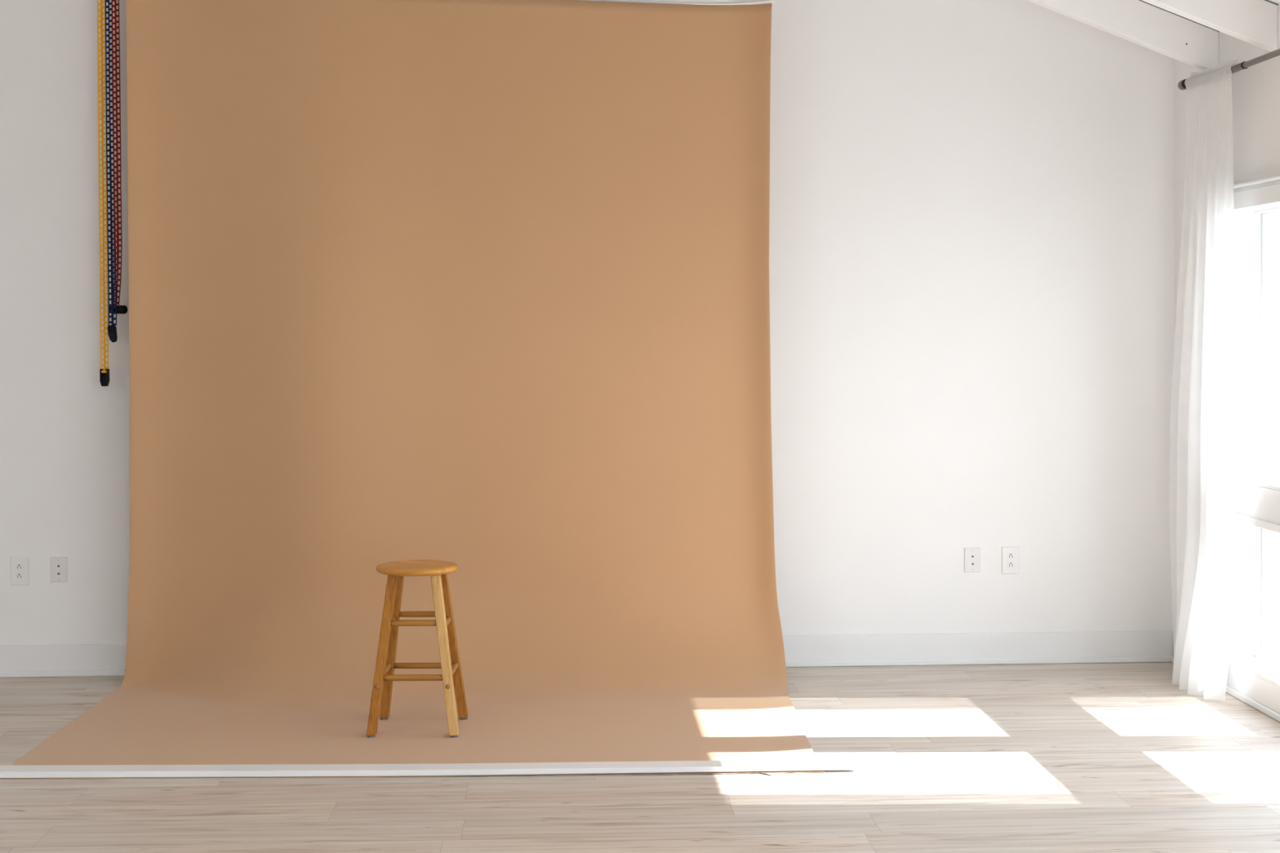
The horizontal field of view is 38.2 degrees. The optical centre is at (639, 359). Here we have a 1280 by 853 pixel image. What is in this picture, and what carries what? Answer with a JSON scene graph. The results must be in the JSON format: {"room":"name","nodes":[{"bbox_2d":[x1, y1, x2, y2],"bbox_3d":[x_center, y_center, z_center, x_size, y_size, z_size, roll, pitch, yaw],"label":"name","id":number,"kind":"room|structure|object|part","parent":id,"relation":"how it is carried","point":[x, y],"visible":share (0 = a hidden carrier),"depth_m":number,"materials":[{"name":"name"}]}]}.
{"room":"studio","nodes":[
{"label":"studio","id":0,"kind":"room"},
{"bbox_2d":[0,0,1173,644],"bbox_3d":[-1.780,-0.844,8.044,8.620,4.407,0.150,0,1,-2],"label":"wall","id":1,"kind":"structure","parent":0,"point":[971,230],"depth_m":8.10,"materials":[{"name":"white paint"}]},
{"bbox_2d":[10,557,29,585],"bbox_3d":[-2.669,0.911,7.960,0.078,0.121,0.008,0,1,-2],"label":"power outlet","id":2,"kind":"object","parent":1,"relation":"attached to","point":[19,566],"visible":1,"depth_m":7.96,"materials":[{"name":"white plastic"}]},
{"bbox_2d":[15,573,23,579],"bbox_3d":[-2.669,0.931,7.958,0.034,0.028,0.003,0,1,-2],"label":"receptacle","id":3,"kind":"object","parent":2,"relation":"attached to","point":[18,575],"depth_m":7.96,"materials":[{"name":"grey plastic"}]},
{"bbox_2d":[15,563,23,570],"bbox_3d":[-2.669,0.892,7.957,0.034,0.028,0.003,0,1,-2],"label":"receptacle","id":4,"kind":"object","parent":2,"relation":"attached to","point":[19,566],"depth_m":7.96,"materials":[{"name":"grey plastic"}]},
{"bbox_2d":[50,556,67,582],"bbox_3d":[-2.503,0.905,7.966,0.072,0.109,0.009,0,1,-2],"label":"jack plate","id":5,"kind":"object","parent":1,"relation":"attached to","point":[59,565],"visible":1,"depth_m":7.97,"materials":[{"name":"white plastic"}]},
{"bbox_2d":[0,631,1173,677],"bbox_3d":[-1.780,1.292,7.995,8.290,0.137,0.026,0,1,-2],"label":"baseboard","id":6,"kind":"structure","parent":1,"relation":"attached to","point":[1113,646],"depth_m":8.12,"materials":[{"name":"paint"}]},
{"bbox_3d":[-1.785,1.347,7.989,8.278,0.027,0.012,0,1,-2],"label":"shoe moulding","id":7,"kind":"part","parent":6,"relation":"part of","materials":[{"name":"paint"}]},
{"bbox_2d":[964,547,980,572],"bbox_3d":[1.461,0.881,8.131,0.072,0.109,0.009,0,1,-2],"label":"jack plate","id":8,"kind":"object","parent":1,"relation":"attached to","point":[971,555],"visible":1,"depth_m":8.13,"materials":[{"name":"white plastic"}]},
{"bbox_2d":[1001,546,1018,573],"bbox_3d":[1.630,0.883,8.138,0.078,0.121,0.008,0,1,-2],"label":"power outlet","id":9,"kind":"object","parent":1,"relation":"attached to","point":[1010,555],"visible":1,"depth_m":8.14,"materials":[{"name":"white plastic"}]},
{"bbox_2d":[1006,561,1014,568],"bbox_3d":[1.630,0.903,8.136,0.034,0.028,0.003,0,1,-2],"label":"receptacle","id":10,"kind":"object","parent":9,"relation":"attached to","point":[1009,564],"depth_m":8.13,"materials":[{"name":"grey plastic"}]},
{"bbox_2d":[1006,552,1014,559],"bbox_3d":[1.630,0.864,8.136,0.034,0.028,0.003,0,1,-2],"label":"receptacle","id":11,"kind":"object","parent":9,"relation":"attached to","point":[1009,555],"depth_m":8.13,"materials":[{"name":"grey plastic"}]},
{"bbox_3d":[-2.260,-1.945,7.868,0.140,0.140,0.120,0,1,-2],"label":"bracket","id":12,"kind":"object","parent":1,"relation":"attached to","visible":0},
{"bbox_2d":[97,0,109,386],"bbox_3d":[-2.281,-0.911,7.854,0.039,2.050,0.028,0,1,-2],"label":"chain","id":13,"kind":"object","parent":12,"relation":"hanging from","point":[104,373],"visible":1,"depth_m":7.86,"materials":[{"name":"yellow plastic"}]},
{"bbox_2d":[105,0,117,342],"bbox_3d":[-2.248,-1.005,7.851,0.037,1.864,0.029,0,1,-2],"label":"chain","id":14,"kind":"object","parent":12,"relation":"hanging from","point":[112,329],"visible":1,"depth_m":7.86,"materials":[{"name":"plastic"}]},
{"bbox_2d":[109,0,127,314],"bbox_3d":[-2.231,-1.067,7.868,0.078,1.745,0.056,0,1,-2],"label":"chain","id":15,"kind":"object","parent":12,"relation":"hanging from","point":[121,309],"visible":1,"depth_m":7.85,"materials":[{"name":"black plastic"}]},
{"bbox_2d":[0,662,1279,852],"bbox_3d":[-1.500,1.462,2.488,8.590,0.001,11.246,0,1,-2],"label":"floor","id":16,"kind":"structure","parent":0,"point":[1100,757],"depth_m":5.92,"materials":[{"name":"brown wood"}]},
{"bbox_2d":[0,0,824,778],"bbox_3d":[-0.781,-0.118,6.999,2.824,2.982,1.871,0,1,-2],"label":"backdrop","id":17,"kind":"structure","parent":16,"relation":"on","point":[481,286],"depth_m":7.73,"materials":[{"name":"paper"}]},
{"bbox_2d":[366,560,468,737],"bbox_3d":[-0.828,1.069,6.898,0.336,0.612,0.336,0,1,1],"label":"wooden stool","id":18,"kind":"object","parent":17,"relation":"on","point":[451,677],"visible":1,"depth_m":6.79,"materials":[{"name":"brown wood"}]},
{"bbox_3d":[-0.945,1.082,6.786,0.148,0.578,0.047,-1,1,-44],"label":"leg","id":19,"kind":"part","parent":18,"relation":"part of","materials":[{"name":"brown wood"}]},
{"bbox_3d":[-0.940,1.077,7.015,0.047,0.578,0.148,-1,1,-44],"label":"leg","id":20,"kind":"part","parent":18,"relation":"part of","materials":[{"name":"brown wood"}]},
{"bbox_3d":[-0.830,0.776,6.893,0.306,0.028,0.306,0,1,1],"label":"seat","id":21,"kind":"part","parent":18,"relation":"part of","materials":[{"name":"brown wood"}]},
{"bbox_3d":[-0.716,1.081,6.782,0.047,0.578,0.148,-1,1,-44],"label":"leg","id":22,"kind":"part","parent":18,"relation":"part of","materials":[{"name":"brown wood"}]},
{"bbox_3d":[-0.711,1.076,7.011,0.148,0.578,0.047,-1,1,-44],"label":"leg","id":23,"kind":"part","parent":18,"relation":"part of","materials":[{"name":"brown wood"}]},
{"bbox_2d":[0,759,857,777],"bbox_3d":[-0.987,1.375,6.209,3.430,0.022,0.111,0,1,0],"label":"tube","id":24,"kind":"object","parent":17,"relation":"on","point":[731,766],"visible":1,"depth_m":6.18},
{"bbox_2d":[1173,3,1279,656],"bbox_3d":[2.675,0.025,2.714,0.190,2.820,11.200,0,1,-2],"label":"wall","id":25,"kind":"structure","parent":0,"point":[1255,89],"depth_m":7.50,"materials":[{"name":"white paint"}]},
{"bbox_2d":[1026,0,1219,69],"bbox_3d":[0.297,-2.053,7.503,4.139,1.780,0.064,0,1,-2],"label":"ceiling beam","id":26,"kind":"structure","parent":25,"relation":"attached to","point":[1146,24],"depth_m":7.56,"materials":[{"name":"paint"}]},
{"bbox_2d":[1142,0,1278,51],"bbox_3d":[0.323,-2.042,6.878,4.139,1.780,0.063,0,1,-2],"label":"ceiling beam","id":27,"kind":"structure","parent":25,"relation":"attached to","point":[1255,22],"depth_m":6.94,"materials":[{"name":"paint"}]},
{"bbox_2d":[1171,656,1279,722],"bbox_3d":[2.579,1.373,2.647,0.024,0.127,11.024,0,1,-2],"label":"baseboard","id":28,"kind":"structure","parent":25,"relation":"attached to","point":[1262,695],"depth_m":7.20,"materials":[{"name":"paint"}]},
{"bbox_2d":[1173,151,1279,181],"bbox_3d":[2.578,-0.690,2.622,0.002,0.018,11.049,0,1,-2],"label":"trim","id":29,"kind":"structure","parent":25,"relation":"attached to","point":[1275,154],"depth_m":7.21,"materials":[{"name":"white wood"}]},
{"bbox_2d":[1177,48,1279,89],"bbox_3d":[2.366,-1.091,6.377,0.110,0.108,2.784,0,1,-2],"label":"curtain rod","id":30,"kind":"object","parent":25,"relation":"attached to","point":[1245,64],"visible":0.53,"depth_m":6.97,"materials":[{"name":"silver metal"}]},
{"bbox_2d":[1168,58,1239,701],"bbox_3d":[2.256,0.080,7.527,0.137,2.530,0.750,0,1,0],"label":"sheer curtain","id":31,"kind":"object","parent":30,"relation":"hanging from","point":[1203,433],"visible":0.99,"depth_m":7.41,"materials":[{"name":"white fabric"}]},
{"bbox_2d":[1228,526,1279,688],"bbox_3d":[2.509,0.946,6.568,0.194,0.588,1.940,0,1,-2],"label":"window","id":32,"kind":"structure","parent":25,"relation":"in","point":[1265,664],"depth_m":7.41,"materials":[{"name":"white plastic"}]},
{"bbox_3d":[2.476,1.232,6.572,0.124,0.016,1.940,0,1,-2],"label":"sill","id":33,"kind":"part","parent":32,"relation":"part of","materials":[{"name":"paint"}]},
{"bbox_3d":[2.566,0.943,6.571,0.080,0.584,1.900,0,1,-2],"label":"frame","id":34,"kind":"part","parent":32,"relation":"part of","materials":[{"name":"white plastic"}]},
{"bbox_3d":[2.549,0.926,7.045,0.035,0.542,0.880,0,1,-2],"label":"sash","id":35,"kind":"part","parent":32,"relation":"part of","materials":[{"name":"white plastic"}]},
{"bbox_2d":[1233,183,1279,209],"bbox_3d":[2.412,-0.616,6.490,0.015,0.069,1.990,0,1,-2],"label":"trim","id":36,"kind":"structure","parent":25,"relation":"attached to","point":[1269,194],"depth_m":7.13,"materials":[{"name":"paint"}]},
{"bbox_2d":[1233,174,1279,192],"bbox_3d":[2.396,-0.671,6.494,0.045,0.013,2.040,0,1,-2],"label":"trim","id":37,"kind":"structure","parent":25,"relation":"attached to","point":[1274,178],"depth_m":7.07,"materials":[{"name":"paint"}]},
{"bbox_2d":[1235,481,1279,524],"bbox_3d":[2.418,0.564,6.513,0.015,0.128,1.990,0,1,-2],"label":"trim","id":38,"kind":"structure","parent":25,"relation":"attached to","point":[1257,502],"depth_m":7.13,"materials":[{"name":"paint"}]},
{"bbox_2d":[1235,512,1279,533],"bbox_3d":[2.415,0.642,6.514,0.022,0.030,1.990,0,1,-2],"label":"trim","id":39,"kind":"structure","parent":25,"relation":"attached to","point":[1271,526],"depth_m":7.12,"materials":[{"name":"paint"}]},
{"bbox_2d":[1236,207,1279,491],"bbox_3d":[2.504,-0.042,6.550,0.194,1.083,1.940,0,1,-2],"label":"window","id":40,"kind":"structure","parent":25,"relation":"in","point":[1267,468],"depth_m":7.40,"materials":[{"name":"white plastic"}]},
{"bbox_3d":[2.471,0.492,6.559,0.124,0.016,1.940,0,1,-2],"label":"sill","id":41,"kind":"part","parent":40,"relation":"part of","materials":[{"name":"paint"}]},
{"bbox_3d":[2.561,-0.044,6.552,0.080,1.079,1.900,0,1,-2],"label":"frame","id":42,"kind":"part","parent":40,"relation":"part of","materials":[{"name":"white plastic"}]},
{"bbox_3d":[2.543,-0.062,7.027,0.035,1.037,0.880,0,1,-2],"label":"sash","id":43,"kind":"part","parent":40,"relation":"part of","materials":[{"name":"white plastic"}]},
{"bbox_2d":[1267,0,1279,4],"bbox_3d":[-1.490,-2.027,2.328,8.840,1.871,11.250,0,1,-2],"label":"ceiling","id":44,"kind":"structure","parent":0,"point":[1277,2],"depth_m":6.93,"materials":[{"name":"paint"}]},
{"label":"outside","id":45,"kind":"structure","parent":0,"visible":0},
{"bbox_2d":[1277,403,1279,649],"bbox_3d":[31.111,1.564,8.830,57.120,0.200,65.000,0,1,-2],"label":"trim","id":46,"kind":"structure","parent":45,"point":[1278,588],"depth_m":13.10,"materials":[{"name":"white wood"}]}
]}

